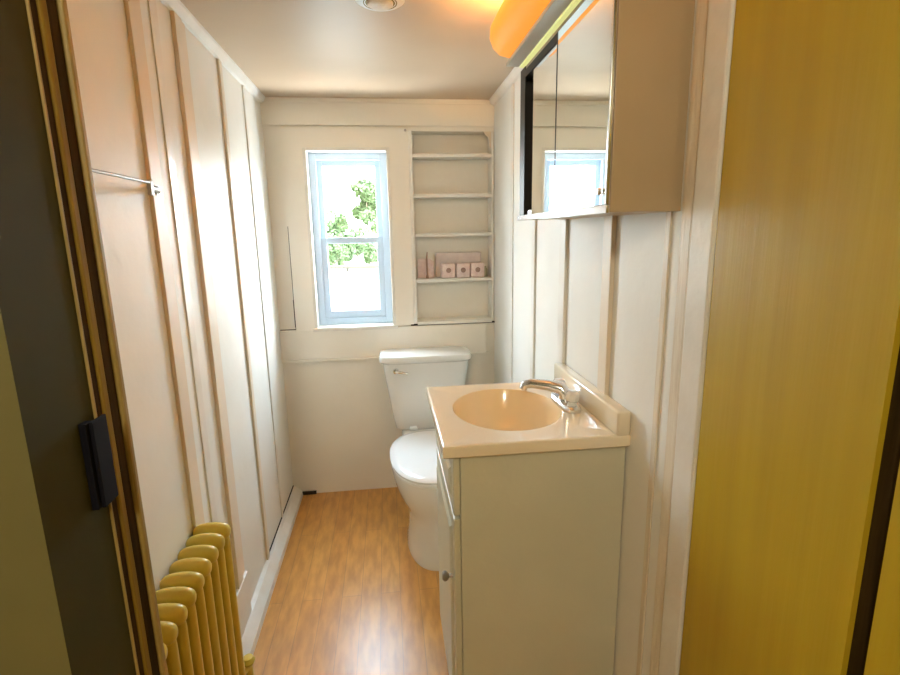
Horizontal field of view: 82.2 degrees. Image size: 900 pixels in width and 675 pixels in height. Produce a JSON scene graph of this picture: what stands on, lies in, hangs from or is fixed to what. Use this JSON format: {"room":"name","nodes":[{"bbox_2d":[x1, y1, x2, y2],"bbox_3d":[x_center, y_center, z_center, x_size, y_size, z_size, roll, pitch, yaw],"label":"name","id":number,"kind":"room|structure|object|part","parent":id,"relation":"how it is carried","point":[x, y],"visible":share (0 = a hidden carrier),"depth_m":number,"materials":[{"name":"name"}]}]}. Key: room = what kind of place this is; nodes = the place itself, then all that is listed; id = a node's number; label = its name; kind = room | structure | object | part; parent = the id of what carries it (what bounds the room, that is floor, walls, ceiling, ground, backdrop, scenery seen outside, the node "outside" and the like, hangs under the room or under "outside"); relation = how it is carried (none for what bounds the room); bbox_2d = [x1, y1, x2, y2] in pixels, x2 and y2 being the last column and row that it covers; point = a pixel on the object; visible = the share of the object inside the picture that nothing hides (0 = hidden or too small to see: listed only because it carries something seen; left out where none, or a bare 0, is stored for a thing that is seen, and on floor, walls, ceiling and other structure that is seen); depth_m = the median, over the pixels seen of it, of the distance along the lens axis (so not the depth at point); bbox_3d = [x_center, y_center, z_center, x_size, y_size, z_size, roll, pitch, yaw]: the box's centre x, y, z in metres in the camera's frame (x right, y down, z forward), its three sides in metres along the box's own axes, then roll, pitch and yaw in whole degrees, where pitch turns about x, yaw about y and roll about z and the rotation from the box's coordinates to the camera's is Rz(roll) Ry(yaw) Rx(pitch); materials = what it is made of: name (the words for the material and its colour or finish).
{"room":"bathroom","nodes":[
{"label":"bathroom","id":0,"kind":"room"},
{"bbox_2d":[0,0,135,674],"bbox_3d":[-0.972,0.217,0.634,1.000,2.120,0.216,-2,12,-7],"label":"door","id":1,"kind":"structure","parent":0,"point":[63,611],"depth_m":0.60,"materials":[{"name":"green paint"}]},
{"bbox_2d":[25,0,139,674],"bbox_3d":[-0.475,0.266,0.729,0.004,1.970,0.004,-2,12,-7],"label":"trim","id":2,"kind":"structure","parent":1,"relation":"attached to","point":[27,2],"depth_m":0.66,"materials":[{"name":"beige paint"}]},
{"bbox_2d":[29,0,144,674],"bbox_3d":[-0.477,0.264,0.738,0.002,1.970,0.013,-2,12,-7],"label":"trim","id":3,"kind":"structure","parent":1,"relation":"attached to","point":[33,6],"depth_m":0.67,"materials":[{"name":"brown wood"}]},
{"bbox_2d":[36,0,151,674],"bbox_3d":[-0.477,0.261,0.753,0.006,1.970,0.017,-2,12,-7],"label":"trim","id":4,"kind":"structure","parent":1,"relation":"attached to","point":[41,5],"depth_m":0.69,"materials":[{"name":"brown wood"}]},
{"bbox_2d":[78,414,118,509],"bbox_3d":[-0.469,0.166,0.691,0.014,0.120,0.040,-2,12,-7],"label":"strike keeper","id":5,"kind":"object","parent":1,"relation":"attached to","point":[94,434],"visible":1,"depth_m":0.68,"materials":[{"name":"black metal"}]},
{"bbox_3d":[-0.471,0.169,0.678,0.009,0.120,0.016,-2,12,-7],"label":"plate","id":6,"kind":"part","parent":5,"relation":"part of","materials":[{"name":"black metal"}]},
{"bbox_2d":[46,0,159,674],"bbox_3d":[-0.480,0.257,0.772,0.004,1.970,0.022,-2,12,-7],"label":"trim","id":7,"kind":"structure","parent":1,"relation":"attached to","point":[51,4],"depth_m":0.71,"materials":[{"name":"brown wood"}]},
{"bbox_2d":[56,0,167,674],"bbox_3d":[-0.479,0.253,0.790,0.011,1.970,0.014,-2,12,-7],"label":"trim","id":8,"kind":"structure","parent":1,"relation":"attached to","point":[62,9],"depth_m":0.73,"materials":[{"name":"beige paint"}]},
{"bbox_2d":[66,0,292,599],"bbox_3d":[-0.799,0.055,1.687,0.100,2.007,1.854,-2,12,-7],"label":"wall","id":9,"kind":"structure","parent":0,"point":[99,32],"depth_m":1.39,"materials":[{"name":"white paint"}]},
{"bbox_2d":[92,168,160,195],"bbox_3d":[-0.652,-0.296,0.984,0.058,0.033,0.561,-2,12,-7],"label":"towel bar","id":10,"kind":"object","parent":9,"relation":"attached to","point":[151,189],"visible":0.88,"depth_m":1.06,"materials":[{"name":"silver metal"}]},
{"bbox_2d":[124,0,204,529],"bbox_3d":[-0.701,0.117,1.343,0.010,1.932,0.063,-2,12,-7],"label":"trim","id":11,"kind":"structure","parent":9,"relation":"attached to","point":[132,7],"depth_m":1.27,"materials":[{"name":"beige paint"}]},
{"bbox_2d":[148,0,217,521],"bbox_3d":[-0.719,0.092,1.463,0.004,1.932,0.045,-2,12,-7],"label":"trim","id":12,"kind":"structure","parent":9,"relation":"attached to","point":[152,7],"depth_m":1.39,"materials":[{"name":"white paint"}]},
{"bbox_2d":[170,11,244,588],"bbox_3d":[-0.733,0.063,1.606,0.012,1.932,0.053,-2,12,-7],"label":"trim","id":13,"kind":"structure","parent":9,"relation":"attached to","point":[176,22],"depth_m":1.55,"materials":[{"name":"beige paint"}]},
{"bbox_2d":[160,0,264,103],"bbox_3d":[-0.754,-0.915,1.495,0.026,0.030,1.854,-2,12,-7],"label":"trim","id":14,"kind":"structure","parent":9,"relation":"attached to","point":[192,24],"depth_m":1.67,"materials":[{"name":"white paint"}]},
{"bbox_2d":[216,59,269,559],"bbox_3d":[-0.781,-0.012,1.976,0.009,1.932,0.032,-2,12,-7],"label":"trim","id":15,"kind":"structure","parent":9,"relation":"attached to","point":[219,64],"depth_m":1.94,"materials":[{"name":"beige paint"}]},
{"bbox_2d":[236,571,251,637],"bbox_3d":[-0.670,0.999,1.410,0.014,0.165,0.910,-2,12,-7],"label":"trim","id":16,"kind":"structure","parent":9,"relation":"attached to","point":[243,594],"depth_m":1.78,"materials":[{"name":"white paint"}]},
{"bbox_2d":[242,85,283,517],"bbox_3d":[-0.821,-0.075,2.286,0.006,1.932,0.027,-2,12,-7],"label":"trim","id":17,"kind":"structure","parent":9,"relation":"attached to","point":[243,87],"depth_m":2.25,"materials":[{"name":"white paint"}]},
{"bbox_2d":[242,486,302,655],"bbox_3d":[-0.707,1.008,1.891,0.050,0.055,1.850,-2,12,-7],"label":"baseboard","id":18,"kind":"structure","parent":9,"relation":"attached to","point":[260,601],"depth_m":2.08,"materials":[{"name":"white paint"}]},
{"bbox_2d":[269,485,293,550],"bbox_3d":[-0.807,0.857,2.487,0.004,0.005,0.594,-2,12,-7],"label":"trim","id":19,"kind":"structure","parent":9,"relation":"attached to","point":[293,485],"depth_m":2.43,"materials":[{"name":"brown"}]},
{"bbox_2d":[180,0,513,99],"bbox_3d":[-0.169,-0.987,1.518,1.400,0.080,2.224,-2,12,-7],"label":"ceiling","id":20,"kind":"structure","parent":0,"point":[418,49],"depth_m":1.76,"materials":[{"name":"paint"}]},
{"bbox_2d":[355,0,404,10],"bbox_3d":[-0.187,-0.901,1.382,0.136,0.031,0.136,-2,12,-7],"label":"ceiling detector","id":21,"kind":"object","parent":20,"relation":"attached to","point":[374,5],"visible":1,"depth_m":1.38,"materials":[{"name":"white paint"}]},
{"bbox_2d":[253,487,448,674],"bbox_3d":[-0.375,1.272,0.867,2.150,0.060,4.074,-2,12,-7],"label":"floor","id":22,"kind":"structure","parent":0,"point":[350,596],"depth_m":1.99,"materials":[{"name":"brown wood"}]},
{"bbox_2d":[156,522,254,674],"bbox_3d":[-0.616,0.845,1.268,0.094,0.625,0.607,-2,12,-7],"label":"radiator","id":23,"kind":"object","parent":22,"relation":"on","point":[197,603],"visible":0.77,"depth_m":1.24,"materials":[{"name":"gold metal"}]},
{"bbox_2d":[379,346,471,570],"bbox_3d":[-0.086,0.513,2.411,0.458,0.793,0.798,-2,12,-7],"label":"toilet","id":24,"kind":"object","parent":22,"relation":"on","point":[409,372],"visible":0.67,"depth_m":2.49,"materials":[{"name":"white ceramic"}]},
{"bbox_3d":[-0.239,0.166,2.497,0.074,0.030,0.029,-2,12,-7],"label":"flush lever","id":25,"kind":"part","parent":24,"relation":"part of","materials":[{"name":"silver metal"}]},
{"bbox_3d":[-0.071,0.512,2.283,0.388,0.024,0.546,-2,12,-7],"label":"lid","id":26,"kind":"part","parent":24,"relation":"part of","materials":[{"name":"white plastic"}]},
{"bbox_3d":[-0.070,0.534,2.287,0.382,0.017,0.537,-2,12,-7],"label":"seat","id":27,"kind":"part","parent":24,"relation":"part of","materials":[{"name":"white plastic"}]},
{"bbox_3d":[-0.123,0.279,2.648,0.424,0.353,0.194,-2,12,-7],"label":"tank","id":28,"kind":"part","parent":24,"relation":"part of","materials":[{"name":"white ceramic"}]},
{"bbox_3d":[-0.127,0.088,2.609,0.458,0.039,0.216,-2,12,-7],"label":"tank lid","id":29,"kind":"part","parent":24,"relation":"part of","materials":[{"name":"white ceramic"}]},
{"bbox_2d":[435,429,625,674],"bbox_3d":[0.181,0.651,1.510,0.446,0.876,0.435,-2,12,-7],"label":"vanity cabinet","id":30,"kind":"object","parent":22,"relation":"on","point":[529,544],"visible":0.73,"depth_m":1.27,"materials":[{"name":"white paint"}]},
{"bbox_3d":[-0.006,0.599,1.298,0.028,0.026,0.026,-2,12,-7],"label":"knob","id":31,"kind":"part","parent":30,"relation":"part of","materials":[{"name":"silver metal"}]},
{"bbox_3d":[-0.013,0.310,1.416,0.022,0.146,0.427,-2,12,-7],"label":"drawer","id":32,"kind":"part","parent":30,"relation":"part of","materials":[{"name":"white paint"}]},
{"bbox_3d":[-0.006,0.691,1.494,0.022,0.612,0.423,-2,12,-7],"label":"door","id":33,"kind":"part","parent":30,"relation":"part of","materials":[{"name":"white paint"}]},
{"bbox_2d":[427,363,630,458],"bbox_3d":[0.176,0.227,1.423,0.445,0.187,0.470,-2,12,-7],"label":"sink","id":34,"kind":"object","parent":30,"relation":"in","point":[480,420],"visible":0.96,"depth_m":1.33,"materials":[{"name":"beige stone"}]},
{"bbox_2d":[453,389,561,430],"bbox_3d":[0.157,0.255,1.441,0.296,0.125,0.344,-2,12,-7],"label":"basin","id":35,"kind":"object","parent":34,"relation":"in","point":[473,409],"depth_m":1.55,"materials":[{"name":"beige ceramic"}]},
{"bbox_2d":[520,378,580,413],"bbox_3d":[0.276,0.156,1.429,0.142,0.065,0.164,-2,12,-7],"label":"faucet","id":36,"kind":"object","parent":34,"relation":"on","point":[566,399],"visible":1,"depth_m":1.43,"materials":[{"name":"silver metal"}]},
{"bbox_3d":[0.270,0.145,1.454,0.148,0.055,0.038,4,13,23],"label":"spout","id":37,"kind":"part","parent":36,"relation":"part of","materials":[{"name":"silver metal"}]},
{"bbox_3d":[0.314,0.140,1.488,0.037,0.043,0.037,-7,13,-29],"label":"handle","id":38,"kind":"part","parent":36,"relation":"part of","materials":[{"name":"white plastic"}]},
{"bbox_3d":[0.321,0.177,1.439,0.052,0.018,0.164,-2,12,-7],"label":"plate","id":39,"kind":"part","parent":36,"relation":"part of","materials":[{"name":"silver metal"}]},
{"bbox_3d":[0.327,0.162,1.379,0.037,0.043,0.037,-7,13,-29],"label":"handle","id":40,"kind":"part","parent":36,"relation":"part of","materials":[{"name":"white plastic"}]},
{"bbox_2d":[262,104,493,492],"bbox_3d":[-0.274,-0.141,2.743,1.403,2.067,0.150,-2,12,-7],"label":"wall","id":41,"kind":"structure","parent":0,"point":[342,428],"depth_m":2.72,"materials":[{"name":"beige paint"}]},
{"bbox_2d":[288,232,293,299],"bbox_3d":[-0.786,-0.292,2.570,0.004,0.510,0.003,-2,12,-7],"label":"trim","id":42,"kind":"structure","parent":41,"relation":"attached to","point":[288,232],"depth_m":2.55,"materials":[{"name":"brown"}]},
{"bbox_2d":[302,490,316,494],"bbox_3d":[-0.782,0.843,2.797,0.115,0.016,0.012,-2,12,-7],"label":"trim","id":43,"kind":"structure","parent":41,"relation":"attached to","point":[315,491],"depth_m":2.79,"materials":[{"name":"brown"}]},
{"bbox_2d":[280,127,413,330],"bbox_3d":[-0.491,-0.521,2.553,0.595,0.971,0.017,-2,12,-7],"label":"trim","id":44,"kind":"structure","parent":41,"relation":"attached to","point":[293,139],"depth_m":2.52,"materials":[{"name":"beige paint"}]},
{"bbox_2d":[302,147,397,331],"bbox_3d":[-0.498,-0.488,2.626,0.426,0.889,0.166,-2,12,-7],"label":"window","id":45,"kind":"structure","parent":41,"relation":"in","point":[326,319],"depth_m":2.61,"materials":[{"name":"white paint"}]},
{"bbox_3d":[-0.505,-0.684,2.617,0.310,0.400,0.025,-2,12,-7],"label":"sash","id":46,"kind":"part","parent":45,"relation":"part of","materials":[{"name":"clear glass"}]},
{"bbox_3d":[-0.495,-0.310,2.670,0.310,0.409,0.026,-2,12,-7],"label":"sash","id":47,"kind":"part","parent":45,"relation":"part of","materials":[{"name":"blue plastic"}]},
{"bbox_3d":[-0.480,-0.046,2.637,0.426,0.018,0.008,-2,12,-7],"label":"sill","id":48,"kind":"part","parent":45,"relation":"part of","materials":[{"name":"white paint"}]},
{"bbox_2d":[260,102,493,126],"bbox_3d":[-0.331,-1.065,2.466,1.103,0.100,0.010,-2,12,-7],"label":"trim","id":49,"kind":"structure","parent":41,"relation":"attached to","point":[272,113],"depth_m":2.46,"materials":[{"name":"beige paint"}]},
{"bbox_2d":[264,97,489,104],"bbox_3d":[-0.332,-1.124,2.453,1.063,0.022,0.012,-2,12,-7],"label":"trim","id":50,"kind":"structure","parent":41,"relation":"attached to","point":[267,99],"depth_m":2.44,"materials":[{"name":"beige paint"}]},
{"bbox_2d":[280,323,485,360],"bbox_3d":[-0.333,0.020,2.682,1.058,0.154,0.018,-2,12,-7],"label":"trim","id":51,"kind":"structure","parent":41,"relation":"attached to","point":[303,344],"depth_m":2.67,"materials":[{"name":"beige paint"}]},
{"bbox_2d":[282,351,488,363],"bbox_3d":[-0.324,0.102,2.698,1.073,0.014,0.022,-2,12,-7],"label":"trim","id":52,"kind":"structure","parent":41,"relation":"attached to","point":[486,352],"depth_m":2.66,"materials":[{"name":"beige paint"}]},
{"bbox_2d":[408,131,493,324],"bbox_3d":[0.009,-0.548,2.652,0.422,0.949,0.112,-2,12,-7],"label":"shelf","id":53,"kind":"object","parent":41,"relation":"attached to","point":[490,156],"visible":0.98,"depth_m":2.62,"materials":[{"name":"white paint"}]},
{"bbox_2d":[417,259,433,277],"bbox_3d":[-0.127,-0.363,2.702,0.085,0.100,0.016,-2,12,-7],"label":"box","id":54,"kind":"object","parent":53,"relation":"on","point":[421,263],"visible":0.9,"depth_m":2.69,"materials":[{"name":"cardboard"}]},
{"bbox_2d":[426,252,428,277],"bbox_3d":[-0.118,-0.373,2.664,0.016,0.135,0.016,-2,12,-7],"label":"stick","id":55,"kind":"object","parent":53,"relation":"on","point":[427,276],"visible":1,"depth_m":2.66,"materials":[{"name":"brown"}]},
{"bbox_2d":[440,263,454,277],"bbox_3d":[-0.011,-0.348,2.682,0.072,0.075,0.068,-2,12,-7],"label":"box","id":56,"kind":"object","parent":53,"relation":"on","point":[447,269],"visible":1,"depth_m":2.65,"materials":[{"name":"cardboard"}]},
{"bbox_2d":[435,252,480,276],"bbox_3d":[0.044,-0.386,2.732,0.243,0.128,0.023,-2,12,-7],"label":"wrapped package","id":57,"kind":"object","parent":53,"relation":"on","point":[451,257],"visible":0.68,"depth_m":2.71},
{"bbox_2d":[455,262,469,277],"bbox_3d":[0.065,-0.351,2.691,0.072,0.075,0.068,-2,12,-7],"label":"pack","id":58,"kind":"object","parent":53,"relation":"on","point":[462,270],"visible":1,"depth_m":2.66},
{"bbox_2d":[469,262,483,276],"bbox_3d":[0.140,-0.354,2.699,0.072,0.075,0.068,-2,12,-7],"label":"pack","id":59,"kind":"object","parent":53,"relation":"on","point":[476,268],"visible":0.93,"depth_m":2.67},
{"bbox_2d":[484,266,486,276],"bbox_3d":[0.178,-0.348,2.712,0.036,0.057,0.036,-2,12,-7],"label":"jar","id":60,"kind":"object","parent":53,"relation":"on","point":[485,268],"visible":0.56,"depth_m":2.70,"materials":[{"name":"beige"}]},
{"bbox_2d":[411,321,494,325],"bbox_3d":[0.017,-0.075,2.706,0.444,0.006,0.020,-2,12,-7],"label":"trim","id":61,"kind":"structure","parent":41,"relation":"attached to","point":[492,321],"depth_m":2.70,"materials":[{"name":"brown"}]},
{"bbox_2d":[494,0,899,674],"bbox_3d":[0.566,0.166,0.750,0.223,2.120,4.054,-2,12,-7],"label":"wall","id":62,"kind":"structure","parent":0,"point":[803,343],"depth_m":0.72,"materials":[{"name":"yellow paint"}]},
{"bbox_2d":[489,66,522,105],"bbox_3d":[0.306,-0.975,1.693,0.026,0.030,1.704,-2,12,-7],"label":"trim","id":63,"kind":"structure","parent":62,"relation":"attached to","point":[515,73],"depth_m":2.20,"materials":[{"name":"white paint"}]},
{"bbox_2d":[509,83,513,382],"bbox_3d":[0.278,-0.083,2.339,0.006,1.977,0.035,-2,12,-7],"label":"trim","id":64,"kind":"structure","parent":62,"relation":"attached to","point":[512,85],"depth_m":2.25,"materials":[{"name":"white paint"}]},
{"bbox_2d":[530,220,536,378],"bbox_3d":[0.320,-0.013,1.996,0.008,1.977,0.040,-2,12,-7],"label":"trim","id":65,"kind":"structure","parent":62,"relation":"attached to","point":[534,222],"depth_m":1.96,"materials":[{"name":"white paint"}]},
{"bbox_2d":[490,0,580,67],"bbox_3d":[0.265,-0.782,1.169,0.243,0.132,0.662,-2,12,-7],"label":"vanity light","id":66,"kind":"object","parent":62,"relation":"attached to","point":[519,29],"visible":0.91,"depth_m":1.25,"materials":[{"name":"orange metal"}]},
{"bbox_2d":[490,0,550,57],"bbox_3d":[0.192,-0.772,1.161,0.094,0.088,0.662,-2,12,-7],"label":"diffuser","id":67,"kind":"object","parent":66,"relation":"attached to","point":[518,27],"depth_m":1.26,"materials":[{"name":"orange glass"}]},
{"bbox_2d":[557,219,568,362],"bbox_3d":[0.359,0.053,1.673,0.010,1.977,0.055,-2,12,-7],"label":"trim","id":68,"kind":"structure","parent":62,"relation":"attached to","point":[564,223],"depth_m":1.62,"materials":[{"name":"white paint"}]},
{"bbox_2d":[554,363,630,435],"bbox_3d":[0.379,0.157,1.435,0.034,0.062,0.469,-2,12,-7],"label":"backsplash","id":69,"kind":"structure","parent":62,"relation":"attached to","point":[608,411],"depth_m":1.32,"materials":[{"name":"beige stone"}]},
{"bbox_2d":[517,0,694,220],"bbox_3d":[0.314,-0.507,1.239,0.154,0.427,0.659,-2,12,-7],"label":"medicine cabinet","id":70,"kind":"object","parent":62,"relation":"attached to","point":[604,100],"visible":0.94,"depth_m":0.96,"materials":[{"name":"beige paint"}]},
{"bbox_3d":[0.245,-0.513,1.316,0.004,0.378,0.232,-2,12,-7],"label":"mirror door","id":71,"kind":"part","parent":70,"relation":"part of","materials":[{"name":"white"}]},
{"bbox_3d":[0.318,-0.711,1.198,0.138,0.010,0.639,-2,12,-7],"label":"panel","id":72,"kind":"part","parent":70,"relation":"part of","materials":[{"name":"beige paint"}]},
{"bbox_3d":[0.269,-0.470,1.065,0.004,0.394,0.300,-2,12,-7],"label":"mirror door","id":73,"kind":"part","parent":70,"relation":"part of","materials":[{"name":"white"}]},
{"bbox_3d":[0.281,-0.276,0.974,0.008,0.014,0.014,-2,12,-7],"label":"finger pull","id":74,"kind":"part","parent":70,"relation":"part of","materials":[{"name":"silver metal"}]},
{"bbox_3d":[0.325,-0.305,1.282,0.138,0.010,0.639,-2,12,-7],"label":"panel","id":75,"kind":"part","parent":70,"relation":"part of","materials":[{"name":"beige paint"}]},
{"bbox_3d":[0.360,-0.444,0.924,0.139,0.425,0.010,-2,12,-7],"label":"panel","id":76,"kind":"part","parent":70,"relation":"part of","materials":[{"name":"beige paint"}]},
{"bbox_2d":[597,216,616,395],"bbox_3d":[0.399,0.119,1.346,0.012,1.977,0.050,-2,12,-7],"label":"trim","id":77,"kind":"structure","parent":62,"relation":"attached to","point":[610,222],"depth_m":1.29,"materials":[{"name":"beige paint"}]},
{"bbox_2d":[636,212,672,674],"bbox_3d":[0.435,0.157,1.089,0.004,2.005,0.020,-2,12,-7],"label":"trim","id":78,"kind":"structure","parent":62,"relation":"attached to","point":[668,224],"depth_m":1.09,"materials":[{"name":"beige paint"}]},
{"bbox_2d":[649,0,707,674],"bbox_3d":[0.441,0.172,1.018,0.010,2.005,0.034,-2,12,-7],"label":"trim","id":79,"kind":"structure","parent":62,"relation":"attached to","point":[701,13],"depth_m":0.97,"materials":[{"name":"beige paint"}]},
{"bbox_2d":[657,0,708,674],"bbox_3d":[0.444,0.178,0.989,0.012,2.005,0.022,-2,12,-7],"label":"trim","id":80,"kind":"structure","parent":62,"relation":"attached to","point":[708,0],"depth_m":0.95,"materials":[{"name":"beige paint"}]},
{"bbox_2d":[658,0,735,674],"bbox_3d":[0.442,0.187,0.945,0.026,2.005,0.064,-2,12,-7],"label":"trim","id":81,"kind":"structure","parent":62,"relation":"attached to","point":[721,13],"depth_m":0.89,"materials":[{"name":"white paint"}]},
{"bbox_2d":[846,346,899,674],"bbox_3d":[0.495,0.213,0.579,0.022,2.100,0.029,-2,12,-7],"label":"trim","id":82,"kind":"structure","parent":62,"relation":"attached to","point":[890,460],"depth_m":0.58,"materials":[{"name":"brown wood"}]},
{"label":"outside","id":83,"kind":"structure","parent":0,"visible":0},
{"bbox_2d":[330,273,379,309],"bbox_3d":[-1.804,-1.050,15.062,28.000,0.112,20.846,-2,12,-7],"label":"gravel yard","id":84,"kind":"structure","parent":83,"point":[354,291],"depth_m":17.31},
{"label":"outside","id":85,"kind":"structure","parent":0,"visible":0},
{"bbox_2d":[329,243,377,273],"bbox_3d":[-7.625,-10.452,61.514,120.000,0.200,114.346,-2,12,-7],"label":"lawn","id":86,"kind":"structure","parent":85,"point":[354,262],"depth_m":28.46,"materials":[{"name":"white plant"}]},
{"bbox_2d":[327,233,346,269],"bbox_3d":[-6.167,-4.620,27.719,1.259,1.987,1.224,-2,12,-7],"label":"leafy bush","id":87,"kind":"object","parent":86,"relation":"on","point":[334,250],"visible":0.74,"depth_m":27.54,"materials":[{"name":"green plant"}]},
{"bbox_2d":[325,209,355,261],"bbox_3d":[-6.958,-6.165,31.811,2.174,3.400,2.412,0,12,7],"label":"leafy bush","id":88,"kind":"object","parent":86,"relation":"on","point":[337,224],"visible":0.35,"depth_m":31.17,"materials":[{"name":"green plant"}]},
{"bbox_2d":[329,265,377,271],"bbox_3d":[-5.246,-3.537,26.383,20.120,0.340,0.200,-2,12,-7],"label":"rail fence","id":89,"kind":"object","parent":86,"relation":"on","point":[347,267],"visible":0.12,"depth_m":26.31,"materials":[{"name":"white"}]},
{"bbox_3d":[-5.241,-3.576,26.325,20.000,0.120,0.100,-2,12,-7],"label":"rail","id":90,"kind":"part","parent":89,"relation":"part of","materials":[{"name":"white wood"}]},
{"bbox_2d":[344,224,366,259],"bbox_3d":[-6.564,-6.798,36.829,2.027,2.602,1.833,-2,12,-7],"label":"leafy bush","id":91,"kind":"object","parent":86,"relation":"on","point":[358,247],"visible":0.5,"depth_m":36.60,"materials":[{"name":"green plant"}]},
{"bbox_2d":[348,174,376,264],"bbox_3d":[-4.791,-6.978,30.881,2.323,5.274,2.638,-2,12,-7],"label":"broadleaf tree","id":92,"kind":"object","parent":86,"relation":"on","point":[364,189],"visible":0.77,"depth_m":30.22,"materials":[{"name":"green plant"}]},
{"bbox_2d":[362,236,377,268],"bbox_3d":[-4.260,-4.656,28.229,1.115,1.785,1.214,-2,12,-7],"label":"leafy bush","id":93,"kind":"object","parent":86,"relation":"on","point":[370,254],"visible":0.82,"depth_m":28.01,"materials":[{"name":"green plant"}]}
]}

